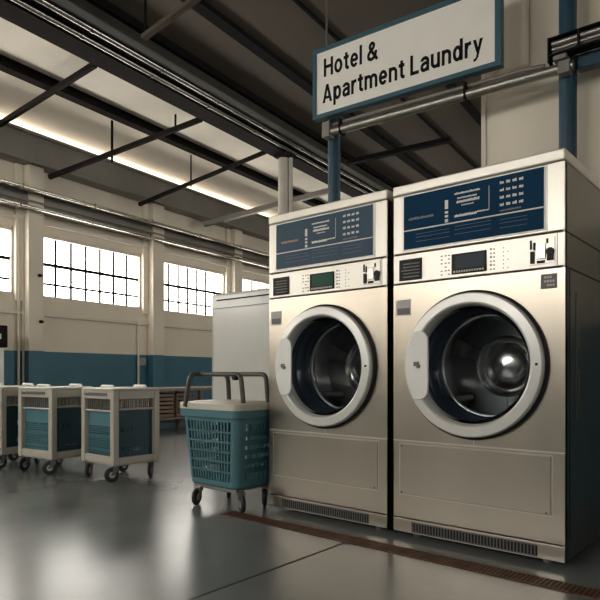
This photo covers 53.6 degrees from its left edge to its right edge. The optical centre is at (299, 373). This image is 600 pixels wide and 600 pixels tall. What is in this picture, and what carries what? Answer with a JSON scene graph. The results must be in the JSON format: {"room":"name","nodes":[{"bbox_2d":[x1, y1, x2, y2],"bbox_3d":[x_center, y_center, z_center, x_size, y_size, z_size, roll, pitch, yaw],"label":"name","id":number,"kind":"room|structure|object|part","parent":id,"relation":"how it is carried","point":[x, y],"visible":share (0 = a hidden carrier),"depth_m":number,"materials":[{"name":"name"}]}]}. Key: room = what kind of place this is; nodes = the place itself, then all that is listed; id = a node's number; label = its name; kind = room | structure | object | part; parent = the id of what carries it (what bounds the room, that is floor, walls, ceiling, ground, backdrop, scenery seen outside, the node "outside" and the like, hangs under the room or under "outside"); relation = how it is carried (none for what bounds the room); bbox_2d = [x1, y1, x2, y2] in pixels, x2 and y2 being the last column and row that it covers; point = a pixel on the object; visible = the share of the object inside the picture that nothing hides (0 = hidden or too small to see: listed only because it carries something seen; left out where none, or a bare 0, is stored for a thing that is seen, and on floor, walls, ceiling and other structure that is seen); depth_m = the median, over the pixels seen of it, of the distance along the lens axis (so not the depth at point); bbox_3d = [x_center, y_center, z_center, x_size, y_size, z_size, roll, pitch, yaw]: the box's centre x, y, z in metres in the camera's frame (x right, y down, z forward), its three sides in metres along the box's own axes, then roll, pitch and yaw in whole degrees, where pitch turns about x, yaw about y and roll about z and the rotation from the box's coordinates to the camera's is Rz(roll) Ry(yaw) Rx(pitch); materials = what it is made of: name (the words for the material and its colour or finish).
{"room":"laundry","nodes":[
{"label":"laundry","id":0,"kind":"room"},
{"bbox_2d":[0,159,269,426],"bbox_3d":[-3.497,-1.295,9.434,0.301,4.330,22.200,0,0,34],"label":"wall","id":1,"kind":"structure","parent":0,"point":[84,352],"depth_m":9.71,"materials":[{"name":"beige paint"}]},
{"bbox_2d":[0,224,12,293],"bbox_3d":[-4.625,-1.603,7.602,0.100,0.945,1.940,0,0,34],"label":"window","id":2,"kind":"structure","parent":1,"relation":"in","point":[6,232],"depth_m":8.36,"materials":[{"name":"white glass"}]},
{"bbox_3d":[-4.646,-1.597,7.616,0.010,0.895,1.880,0,0,34],"label":"pane","id":3,"kind":"part","parent":2,"relation":"part of","materials":[{"name":"white glass"}]},
{"bbox_2d":[44,234,140,308],"bbox_3d":[-3.325,-1.603,9.548,0.100,0.945,1.880,0,0,34],"label":"window","id":4,"kind":"structure","parent":1,"relation":"in","point":[74,270],"depth_m":9.53,"materials":[{"name":"white glass"}]},
{"bbox_2d":[0,309,211,330],"bbox_3d":[-3.352,-0.870,9.337,0.050,0.050,22.200,0,0,34],"label":"trim","id":5,"kind":"structure","parent":1,"relation":"attached to","point":[1,310],"depth_m":9.56,"materials":[{"name":"beige paint"}]},
{"bbox_2d":[0,197,268,268],"bbox_3d":[-3.119,-2.310,9.181,0.130,0.062,22.000,0,0,34],"label":"pipe","id":6,"kind":"object","parent":1,"relation":"attached to","point":[17,204],"visible":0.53,"depth_m":9.44,"materials":[{"name":"metal"}]},
{"bbox_2d":[0,182,268,269],"bbox_3d":[-3.272,-2.460,9.284,0.242,0.260,22.200,0,0,34],"label":"beam","id":7,"kind":"structure","parent":1,"relation":"attached to","point":[7,191],"depth_m":9.71,"materials":[{"name":"grey metal"}]},
{"bbox_2d":[0,178,268,257],"bbox_3d":[-3.094,-2.545,9.165,0.190,0.062,22.000,0,0,34],"label":"pipe","id":8,"kind":"object","parent":7,"relation":"attached to","point":[18,186],"visible":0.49,"depth_m":9.38,"materials":[{"name":"metal"}]},
{"bbox_2d":[0,211,269,276],"bbox_3d":[-3.347,-2.208,9.334,0.066,0.055,22.200,0,0,34],"label":"trim","id":9,"kind":"structure","parent":1,"relation":"attached to","point":[3,214],"depth_m":9.82,"materials":[{"name":"beige paint"}]},
{"bbox_2d":[0,119,269,241],"bbox_3d":[-3.248,-3.174,9.268,0.303,0.448,22.200,0,0,34],"label":"trim","id":10,"kind":"structure","parent":1,"relation":"attached to","point":[18,144],"depth_m":9.56,"materials":[{"name":"grey metal"}]},
{"bbox_2d":[137,323,138,383],"bbox_3d":[-2.768,-0.010,10.174,0.034,1.720,0.036,0,0,40],"label":"conduit","id":11,"kind":"object","parent":1,"relation":"attached to","point":[138,323],"visible":0.66,"depth_m":10.16,"materials":[{"name":"beige metal"}]},
{"bbox_2d":[139,358,145,364],"bbox_3d":[-2.731,-0.215,10.239,0.080,0.130,0.130,0,0,34],"label":"junction box","id":12,"kind":"object","parent":1,"relation":"attached to","point":[142,361],"visible":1,"depth_m":10.20,"materials":[{"name":"grey metal"}]},
{"bbox_2d":[164,259,223,316],"bbox_3d":[-2.069,-1.603,11.427,0.100,0.945,1.740,0,0,34],"label":"window","id":13,"kind":"structure","parent":1,"relation":"in","point":[188,289],"depth_m":11.39,"materials":[{"name":"white glass"}]},
{"bbox_2d":[243,276,268,290],"bbox_3d":[-0.830,-1.603,13.280,0.100,0.945,1.840,0,0,34],"label":"window","id":14,"kind":"structure","parent":1,"relation":"in","point":[248,283],"depth_m":12.96,"materials":[{"name":"white glass"}]},
{"bbox_3d":[-0.851,-1.597,13.294,0.010,0.895,1.780,0,0,34],"label":"pane","id":15,"kind":"part","parent":14,"relation":"part of","materials":[{"name":"white glass"}]},
{"bbox_2d":[0,0,480,216],"bbox_3d":[1.865,-3.585,5.850,13.200,0.290,22.800,0,0,34],"label":"ceiling","id":16,"kind":"structure","parent":0,"point":[281,26],"depth_m":7.69,"materials":[{"name":"grey paint"}]},
{"bbox_2d":[111,120,112,161],"bbox_3d":[-2.597,-3.215,8.207,0.033,0.570,0.033,0,0,-27],"label":"rod","id":17,"kind":"object","parent":16,"relation":"hanging from","point":[111,120],"visible":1,"depth_m":8.19,"materials":[{"name":"metal"}]},
{"bbox_2d":[144,0,146,30],"bbox_3d":[-1.466,-3.375,5.635,0.026,0.350,0.026,0,0,-27],"label":"rod","id":18,"kind":"object","parent":16,"relation":"hanging from","point":[145,1],"visible":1,"depth_m":5.62,"materials":[{"name":"metal"}]},
{"bbox_2d":[0,54,325,206],"bbox_3d":[-2.025,-3.440,8.451,0.131,0.130,22.200,0,0,34],"label":"roof beam","id":19,"kind":"structure","parent":16,"relation":"attached to","point":[9,66],"depth_m":7.97,"materials":[{"name":"metal"}]},
{"bbox_2d":[0,63,96,126],"bbox_3d":[-3.107,-3.335,7.165,2.323,0.090,0.050,0,0,40],"label":"brace","id":20,"kind":"object","parent":19,"relation":"attached to","point":[89,67],"visible":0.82,"depth_m":7.03,"materials":[{"name":"metal"}]},
{"bbox_2d":[141,0,200,40],"bbox_3d":[-1.151,-3.310,5.467,0.768,0.278,0.060,0,0,27],"label":"brace","id":21,"kind":"object","parent":16,"relation":"attached to","point":[185,6],"visible":1,"depth_m":5.48,"materials":[{"name":"black metal"}]},
{"bbox_2d":[174,114,176,125],"bbox_3d":[-1.660,-3.355,7.918,0.026,0.210,0.026,0,0,-27],"label":"rod","id":22,"kind":"object","parent":16,"relation":"hanging from","point":[175,115],"visible":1,"depth_m":7.91,"materials":[{"name":"metal"}]},
{"bbox_2d":[0,0,371,196],"bbox_3d":[-1.103,-3.480,7.834,0.272,0.300,22.200,0,0,34],"label":"roof beam","id":23,"kind":"structure","parent":16,"relation":"attached to","point":[10,11],"depth_m":6.74,"materials":[{"name":"metal"}]},
{"bbox_2d":[48,118,202,179],"bbox_3d":[-2.443,-3.085,8.159,2.424,0.589,0.050,0,0,17],"label":"brace","id":24,"kind":"object","parent":23,"relation":"attached to","point":[192,122],"visible":0.86,"depth_m":8.12,"materials":[{"name":"metal"}]},
{"bbox_2d":[11,0,369,193],"bbox_3d":[-0.928,-3.345,7.717,0.080,0.072,22.000,0,0,34],"label":"pipe","id":25,"kind":"object","parent":23,"relation":"attached to","point":[81,35],"visible":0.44,"depth_m":6.70,"materials":[{"name":"grey metal"}]},
{"bbox_2d":[138,151,265,205],"bbox_3d":[-1.599,-3.085,9.422,2.362,0.584,0.045,0,0,23],"label":"brace","id":26,"kind":"object","parent":23,"relation":"attached to","point":[261,153],"visible":0.86,"depth_m":9.38,"materials":[{"name":"metal"}]},
{"bbox_2d":[203,188,327,226],"bbox_3d":[-0.568,-3.085,10.964,2.536,0.618,0.090,0,0,10],"label":"brace","id":27,"kind":"object","parent":23,"relation":"attached to","point":[322,192],"visible":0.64,"depth_m":10.96,"materials":[{"name":"grey metal"}]},
{"bbox_2d":[190,155,191,186],"bbox_3d":[-1.741,-3.245,9.488,0.022,0.510,0.022,0,0,-27],"label":"rod","id":28,"kind":"object","parent":16,"relation":"hanging from","point":[190,155],"visible":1,"depth_m":9.48,"materials":[{"name":"metal"}]},
{"bbox_2d":[27,0,392,192],"bbox_3d":[-0.803,-3.445,7.634,0.420,0.170,22.000,0,0,34],"label":"duct","id":29,"kind":"object","parent":16,"relation":"attached to","point":[84,10],"visible":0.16,"depth_m":6.78,"materials":[{"name":"grey metal"}]},
{"bbox_2d":[34,0,377,191],"bbox_3d":[-0.791,-3.355,7.625,0.084,0.076,22.000,0,0,34],"label":"pipe","id":30,"kind":"object","parent":29,"relation":"attached to","point":[46,3],"visible":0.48,"depth_m":6.69,"materials":[{"name":"grey metal"}]},
{"bbox_2d":[86,0,398,187],"bbox_3d":[-0.704,-3.515,7.567,0.260,0.090,22.200,0,0,34],"label":"roof beam","id":31,"kind":"structure","parent":16,"relation":"attached to","point":[106,6],"depth_m":6.99,"materials":[{"name":"metal"}]},
{"bbox_2d":[180,0,436,179],"bbox_3d":[-0.009,-3.527,7.103,0.131,0.065,22.200,0,0,34],"label":"roof beam","id":32,"kind":"structure","parent":16,"relation":"attached to","point":[203,8],"depth_m":6.64,"materials":[{"name":"metal"}]},
{"bbox_2d":[326,0,327,45],"bbox_3d":[0.206,-3.067,4.585,0.015,1.126,0.015,0,0,18],"label":"rod","id":33,"kind":"object","parent":16,"relation":"hanging from","point":[326,0],"visible":0.89,"depth_m":4.58,"materials":[{"name":"black metal"}]},
{"bbox_2d":[313,0,503,122],"bbox_3d":[0.707,-2.244,4.228,1.452,0.540,0.063,0,0,35],"label":"sign","id":34,"kind":"object","parent":33,"relation":"hanging from","point":[446,42],"visible":1,"depth_m":4.16,"materials":[{"name":"white"}]},
{"bbox_2d":[292,0,476,168],"bbox_3d":[0.656,-3.540,6.658,0.036,0.040,22.200,0,0,34],"label":"roof beam","id":35,"kind":"structure","parent":16,"relation":"attached to","point":[299,3],"depth_m":6.24,"materials":[{"name":"metal"}]},
{"bbox_2d":[348,136,450,164],"bbox_3d":[1.466,-3.365,8.986,1.650,0.070,0.090,0,0,34],"label":"roof beam","id":36,"kind":"structure","parent":16,"relation":"attached to","point":[445,140],"depth_m":8.92,"materials":[{"name":"metal"}]},
{"bbox_2d":[444,83,480,126],"bbox_3d":[4.391,-3.530,11.078,0.094,0.060,10.700,0,0,34],"label":"roof beam","id":37,"kind":"structure","parent":16,"relation":"attached to","point":[468,107],"depth_m":7.86,"materials":[{"name":"metal"}]},
{"bbox_2d":[0,420,599,599],"bbox_3d":[1.865,0.930,5.850,13.200,0.120,22.800,0,0,34],"label":"floor","id":38,"kind":"structure","parent":0,"point":[66,534],"depth_m":2.90,"materials":[{"name":"grey concrete"}]},
{"bbox_2d":[0,325,7,383],"bbox_3d":[-4.285,0.120,7.441,0.505,1.500,1.010,0,0,34],"label":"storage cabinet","id":39,"kind":"object","parent":38,"relation":"on","point":[3,328],"visible":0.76,"depth_m":7.70,"materials":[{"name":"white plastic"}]},
{"bbox_2d":[0,383,45,468],"bbox_3d":[-2.799,0.479,5.701,0.508,0.781,0.489,0,0,34],"label":"cart","id":40,"kind":"object","parent":38,"relation":"on","point":[8,412],"visible":0.56,"depth_m":5.49,"materials":[{"name":"beige plastic"}]},
{"bbox_3d":[-2.792,0.125,5.718,0.500,0.020,0.453,0,0,34],"label":"lid","id":41,"kind":"part","parent":40,"relation":"part of","materials":[{"name":"beige plastic"}]},
{"bbox_2d":[14,163,43,385],"bbox_3d":[-3.841,-1.050,8.503,0.163,3.840,0.430,0,0,34],"label":"pillar","id":42,"kind":"structure","parent":38,"relation":"on","point":[28,174],"depth_m":8.43,"materials":[{"name":"beige paint"}]},
{"bbox_2d":[17,216,19,384],"bbox_3d":[-3.968,-0.690,8.378,0.034,3.080,0.036,0,0,40],"label":"conduit","id":43,"kind":"object","parent":42,"relation":"attached to","point":[18,301],"visible":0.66,"depth_m":8.36,"materials":[{"name":"metal"}]},
{"bbox_2d":[22,217,24,383],"bbox_3d":[-3.929,-0.690,8.436,0.034,3.080,0.036,0,0,40],"label":"conduit","id":44,"kind":"object","parent":42,"relation":"attached to","point":[23,220],"visible":0.66,"depth_m":8.42,"materials":[{"name":"beige metal"}]},
{"bbox_2d":[18,384,91,474],"bbox_3d":[-2.206,0.479,5.372,0.531,0.781,0.489,0,0,32],"label":"cart","id":45,"kind":"object","parent":38,"relation":"on","point":[60,423],"visible":0.77,"depth_m":5.25,"materials":[{"name":"beige plastic"}]},
{"bbox_3d":[-2.209,0.125,5.396,0.500,0.020,0.453,0,0,32],"label":"lid","id":46,"kind":"part","parent":45,"relation":"part of","materials":[{"name":"beige plastic"}]},
{"bbox_2d":[81,384,158,481],"bbox_3d":[-1.533,0.479,5.032,0.510,0.781,0.488,0,0,40],"label":"cart","id":47,"kind":"object","parent":38,"relation":"on","point":[121,450],"visible":1,"depth_m":4.93,"materials":[{"name":"beige plastic"}]},
{"bbox_3d":[-1.526,0.125,5.048,0.500,0.020,0.453,0,0,40],"label":"lid","id":48,"kind":"part","parent":47,"relation":"part of","materials":[{"name":"beige plastic"}]},
{"bbox_2d":[72,386,211,429],"bbox_3d":[-2.110,0.542,9.349,0.640,0.655,3.200,0,0,34],"label":"wooden bench","id":49,"kind":"object","parent":38,"relation":"on","point":[200,389],"visible":0.1,"depth_m":9.46,"materials":[{"name":"beige wood"}]},
{"bbox_2d":[135,393,173,417],"bbox_3d":[-2.233,0.479,9.130,0.410,0.370,0.420,0,0,34],"label":"crate","id":50,"kind":"object","parent":49,"relation":"on","point":[165,410],"visible":0.34,"depth_m":9.09,"materials":[{"name":"brown wood"}]},
{"bbox_2d":[159,416,184,420],"bbox_3d":[-2.110,0.680,9.349,0.600,0.030,3.160,0,0,34],"label":"shelf","id":51,"kind":"object","parent":49,"relation":"attached to","point":[179,417],"depth_m":9.08,"materials":[{"name":"brown wood"}]},
{"bbox_3d":[-2.049,0.565,9.909,0.060,0.610,0.060,0,0,34],"label":"leg","id":52,"kind":"part","parent":49,"relation":"part of","materials":[{"name":"brown wood"}]},
{"bbox_2d":[160,392,195,416],"bbox_3d":[-1.971,0.479,9.521,0.410,0.370,0.420,0,0,34],"label":"crate","id":53,"kind":"object","parent":49,"relation":"on","point":[178,397],"visible":0.48,"depth_m":9.30,"materials":[{"name":"brown wood"}]},
{"bbox_3d":[-1.616,0.565,9.620,0.060,0.610,0.060,0,0,34],"label":"leg","id":54,"kind":"part","parent":49,"relation":"part of","materials":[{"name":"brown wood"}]},
{"bbox_2d":[142,203,163,423],"bbox_3d":[-2.551,-1.050,10.432,0.163,3.840,0.450,0,0,34],"label":"pillar","id":55,"kind":"structure","parent":38,"relation":"on","point":[153,257],"depth_m":10.35,"materials":[{"name":"beige paint"}]},
{"bbox_2d":[180,372,268,512],"bbox_3d":[-0.468,0.428,3.984,0.598,0.883,0.472,0,0,40],"label":"trolley","id":56,"kind":"object","parent":38,"relation":"on","point":[232,416],"visible":0.98,"depth_m":3.85,"materials":[{"name":"teal plastic"}]},
{"bbox_3d":[-0.465,0.204,3.994,0.590,0.050,0.454,0,0,40],"label":"lid","id":57,"kind":"part","parent":56,"relation":"part of","materials":[{"name":"plastic"}]},
{"bbox_3d":[-0.478,0.102,3.932,0.480,0.231,0.381,0,0,40],"label":"handle","id":58,"kind":"part","parent":56,"relation":"part of","materials":[{"name":"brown metal"}]},
{"bbox_2d":[185,416,268,489],"bbox_3d":[-0.465,0.503,3.994,0.536,0.457,0.400,0,0,40],"label":"basket","id":59,"kind":"object","parent":56,"relation":"on","point":[231,433],"depth_m":3.84,"materials":[{"name":"teal plastic"}]},
{"bbox_2d":[225,228,242,292],"bbox_3d":[-1.337,-1.050,12.249,0.163,3.840,0.440,0,0,34],"label":"pillar","id":60,"kind":"structure","parent":38,"relation":"on","point":[233,275],"depth_m":12.16,"materials":[{"name":"beige paint"}]},
{"bbox_2d":[212,288,269,465],"bbox_3d":[-0.265,0.040,5.864,1.000,1.660,0.758,0,0,40],"label":"tall cabinet","id":61,"kind":"object","parent":38,"relation":"on","point":[240,320],"visible":0.24,"depth_m":5.62,"materials":[{"name":"metal"}]},
{"bbox_2d":[187,542,344,599],"bbox_3d":[-1.542,0.869,0.973,0.012,0.001,5.490,0,0,40],"label":"joint","id":62,"kind":"object","parent":38,"relation":"on","point":[343,542],"visible":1,"depth_m":2.59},
{"bbox_2d":[274,151,295,214],"bbox_3d":[-0.222,-1.230,9.025,0.240,4.200,0.240,0,0,34],"label":"column","id":63,"kind":"structure","parent":38,"relation":"on","point":[285,159],"depth_m":8.97,"materials":[{"name":"paint"}]},
{"bbox_2d":[269,189,394,528],"bbox_3d":[0.418,-0.068,3.837,0.892,1.875,0.986,0,0,40],"label":"washing machine","id":64,"kind":"object","parent":38,"relation":"on","point":[331,265],"visible":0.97,"depth_m":3.50,"materials":[{"name":"metal"}]},
{"bbox_2d":[272,318,280,323],"bbox_3d":[-0.151,-0.333,3.757,0.076,0.034,0.001,0,0,40],"label":"print","id":65,"kind":"object","parent":64,"relation":"attached to","point":[274,320],"depth_m":3.76},
{"bbox_3d":[-0.101,-0.044,3.651,0.133,0.352,0.014,0,0,40],"label":"handle","id":66,"kind":"part","parent":64,"relation":"part of","materials":[{"name":"white plastic"}]},
{"bbox_3d":[0.127,-0.799,3.519,0.723,0.280,0.002,0,0,40],"label":"information panel","id":67,"kind":"part","parent":64,"relation":"part of","materials":[{"name":"blue plastic"}]},
{"bbox_3d":[0.128,-0.798,3.521,0.739,0.295,0.003,0,0,40],"label":"panel frame","id":68,"kind":"part","parent":64,"relation":"part of","materials":[{"name":"white plastic"}]},
{"bbox_3d":[0.131,0.504,3.519,0.778,0.265,0.005,0,0,40],"label":"service panel","id":69,"kind":"part","parent":64,"relation":"part of","materials":[{"name":"silver metal"}]},
{"bbox_3d":[0.136,-0.044,3.499,0.708,0.708,0.083,0,0,40],"label":"door","id":70,"kind":"part","parent":64,"relation":"part of","materials":[{"name":"metal"}]},
{"bbox_3d":[0.149,0.559,3.526,0.880,0.407,0.030,0,0,40],"label":"panel","id":71,"kind":"part","parent":64,"relation":"part of","materials":[{"name":"silver metal"}]},
{"bbox_3d":[0.149,-0.062,3.526,0.880,0.824,0.030,0,0,40],"label":"panel","id":72,"kind":"part","parent":64,"relation":"part of","materials":[{"name":"silver metal"}]},
{"bbox_3d":[0.149,-0.558,3.526,0.880,0.151,0.030,0,0,40],"label":"control panel","id":73,"kind":"part","parent":64,"relation":"part of","materials":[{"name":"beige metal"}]},
{"bbox_3d":[0.186,-0.044,3.559,0.576,0.576,0.157,0,0,40],"label":"glass","id":74,"kind":"part","parent":64,"relation":"part of","materials":[{"name":"glass"}]},
{"bbox_3d":[0.268,-0.135,4.004,0.202,0.140,0.020,0,0,40],"label":"spider arm","id":75,"kind":"part","parent":64,"relation":"part of","materials":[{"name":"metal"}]},
{"bbox_3d":[0.391,-0.556,3.291,0.042,0.068,0.006,0,0,40],"label":"return lever","id":76,"kind":"part","parent":64,"relation":"part of","materials":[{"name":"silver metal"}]},
{"bbox_2d":[328,116,340,202],"bbox_3d":[0.265,-0.680,4.712,0.180,3.100,0.202,0,0,40],"label":"sign post","id":77,"kind":"object","parent":38,"relation":"on","point":[334,154],"visible":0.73,"depth_m":4.68,"materials":[{"name":"blue metal"}]},
{"bbox_2d":[221,510,599,599],"bbox_3d":[1.089,0.868,2.413,4.060,0.004,0.116,0,0,40],"label":"floor drain","id":78,"kind":"object","parent":38,"relation":"on","point":[589,592],"visible":1,"depth_m":2.79,"materials":[{"name":"metal"}]},
{"bbox_2d":[393,148,599,562],"bbox_3d":[1.120,-0.068,3.242,0.892,1.875,0.986,0,0,40],"label":"washing machine","id":79,"kind":"object","parent":38,"relation":"on","point":[497,266],"visible":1,"depth_m":2.89,"materials":[{"name":"metal"}]},
{"bbox_2d":[397,308,409,314],"bbox_3d":[0.551,-0.333,3.162,0.076,0.034,0.001,0,0,40],"label":"print","id":80,"kind":"object","parent":79,"relation":"attached to","point":[400,311],"depth_m":3.16},
{"bbox_3d":[0.600,-0.044,3.056,0.133,0.352,0.014,0,0,40],"label":"handle","id":81,"kind":"part","parent":79,"relation":"part of","materials":[{"name":"white plastic"}]},
{"bbox_3d":[0.970,-0.135,3.409,0.202,0.140,0.020,0,0,40],"label":"spider arm","id":82,"kind":"part","parent":79,"relation":"part of","materials":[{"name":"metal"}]},
{"bbox_3d":[0.828,-0.799,2.924,0.723,0.280,0.002,0,0,40],"label":"information panel","id":83,"kind":"part","parent":79,"relation":"part of","materials":[{"name":"blue plastic"}]},
{"bbox_3d":[0.830,-0.798,2.926,0.739,0.295,0.003,0,0,40],"label":"panel frame","id":84,"kind":"part","parent":79,"relation":"part of","materials":[{"name":"white plastic"}]},
{"bbox_3d":[0.837,-0.044,2.904,0.708,0.708,0.083,0,0,40],"label":"door","id":85,"kind":"part","parent":79,"relation":"part of","materials":[{"name":"metal"}]},
{"bbox_3d":[0.833,0.504,2.924,0.778,0.265,0.005,0,0,40],"label":"service panel","id":86,"kind":"part","parent":79,"relation":"part of","materials":[{"name":"silver metal"}]},
{"bbox_3d":[0.850,0.559,2.931,0.880,0.407,0.030,0,0,40],"label":"panel","id":87,"kind":"part","parent":79,"relation":"part of","materials":[{"name":"silver metal"}]},
{"bbox_3d":[0.850,-0.062,2.931,0.880,0.824,0.030,0,0,40],"label":"panel","id":88,"kind":"part","parent":79,"relation":"part of","materials":[{"name":"silver metal"}]},
{"bbox_3d":[0.850,-0.558,2.931,0.880,0.151,0.030,0,0,40],"label":"control panel","id":89,"kind":"part","parent":79,"relation":"part of","materials":[{"name":"beige metal"}]},
{"bbox_3d":[0.888,-0.044,2.964,0.576,0.576,0.157,0,0,40],"label":"glass","id":90,"kind":"part","parent":79,"relation":"part of","materials":[{"name":"glass"}]},
{"bbox_3d":[1.181,0.190,3.229,0.114,0.199,0.020,0,0,40],"label":"spider arm","id":91,"kind":"part","parent":79,"relation":"part of","materials":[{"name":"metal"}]},
{"bbox_3d":[1.093,-0.556,2.696,0.042,0.068,0.006,0,0,40],"label":"return lever","id":92,"kind":"part","parent":79,"relation":"part of","materials":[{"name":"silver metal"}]},
{"bbox_3d":[1.123,-0.419,2.679,0.071,0.066,0.002,0,0,40],"label":"rating plate","id":93,"kind":"part","parent":79,"relation":"part of","materials":[{"name":"grey metal"}]},
{"bbox_2d":[544,276,553,285],"bbox_3d":[1.123,-0.419,2.676,0.045,0.046,0.001,0,0,40],"label":"print","id":94,"kind":"object","parent":79,"relation":"on","point":[548,280],"depth_m":2.68},
{"bbox_3d":[1.329,-0.080,2.807,0.010,0.600,0.140,0,0,40],"label":"access panel","id":95,"kind":"part","parent":79,"relation":"part of","materials":[{"name":"metal"}]},
{"bbox_2d":[559,0,576,158],"bbox_3d":[1.683,-1.380,3.732,0.200,4.500,0.200,0,0,40],"label":"post","id":96,"kind":"object","parent":38,"relation":"on","point":[567,8],"visible":0.16,"depth_m":3.69,"materials":[{"name":"metal"}]},
{"bbox_2d":[322,59,574,140],"bbox_3d":[0.932,-1.905,4.152,1.813,0.125,0.088,0,0,35],"label":"pipe","id":97,"kind":"object","parent":96,"relation":"attached to","point":[564,68],"visible":1,"depth_m":4.06,"materials":[{"name":"grey metal"}]},
{"bbox_2d":[547,21,599,65],"bbox_3d":[2.457,-2.002,3.001,2.290,0.153,0.087,0,0,38],"label":"cable tray","id":98,"kind":"object","parent":96,"relation":"attached to","point":[560,47],"visible":0.91,"depth_m":3.60,"materials":[{"name":"metal"}]},
{"bbox_2d":[577,48,599,72],"bbox_3d":[2.578,-1.930,3.045,2.144,0.090,0.080,0,0,38],"label":"rail","id":99,"kind":"object","parent":96,"relation":"attached to","point":[590,60],"visible":1,"depth_m":3.64,"materials":[{"name":"metal"}]},
{"bbox_2d":[481,0,599,179],"bbox_3d":[3.643,-1.380,2.473,5.882,4.500,0.315,0,0,40],"label":"wall","id":100,"kind":"structure","parent":0,"point":[521,121],"depth_m":4.01,"materials":[{"name":"beige paint"}]},
{"bbox_2d":[499,0,528,73],"bbox_3d":[1.464,-2.845,4.068,0.190,1.570,0.099,0,0,40],"label":"duct","id":101,"kind":"object","parent":100,"relation":"attached to","point":[516,12],"visible":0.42,"depth_m":4.01,"materials":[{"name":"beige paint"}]}
]}

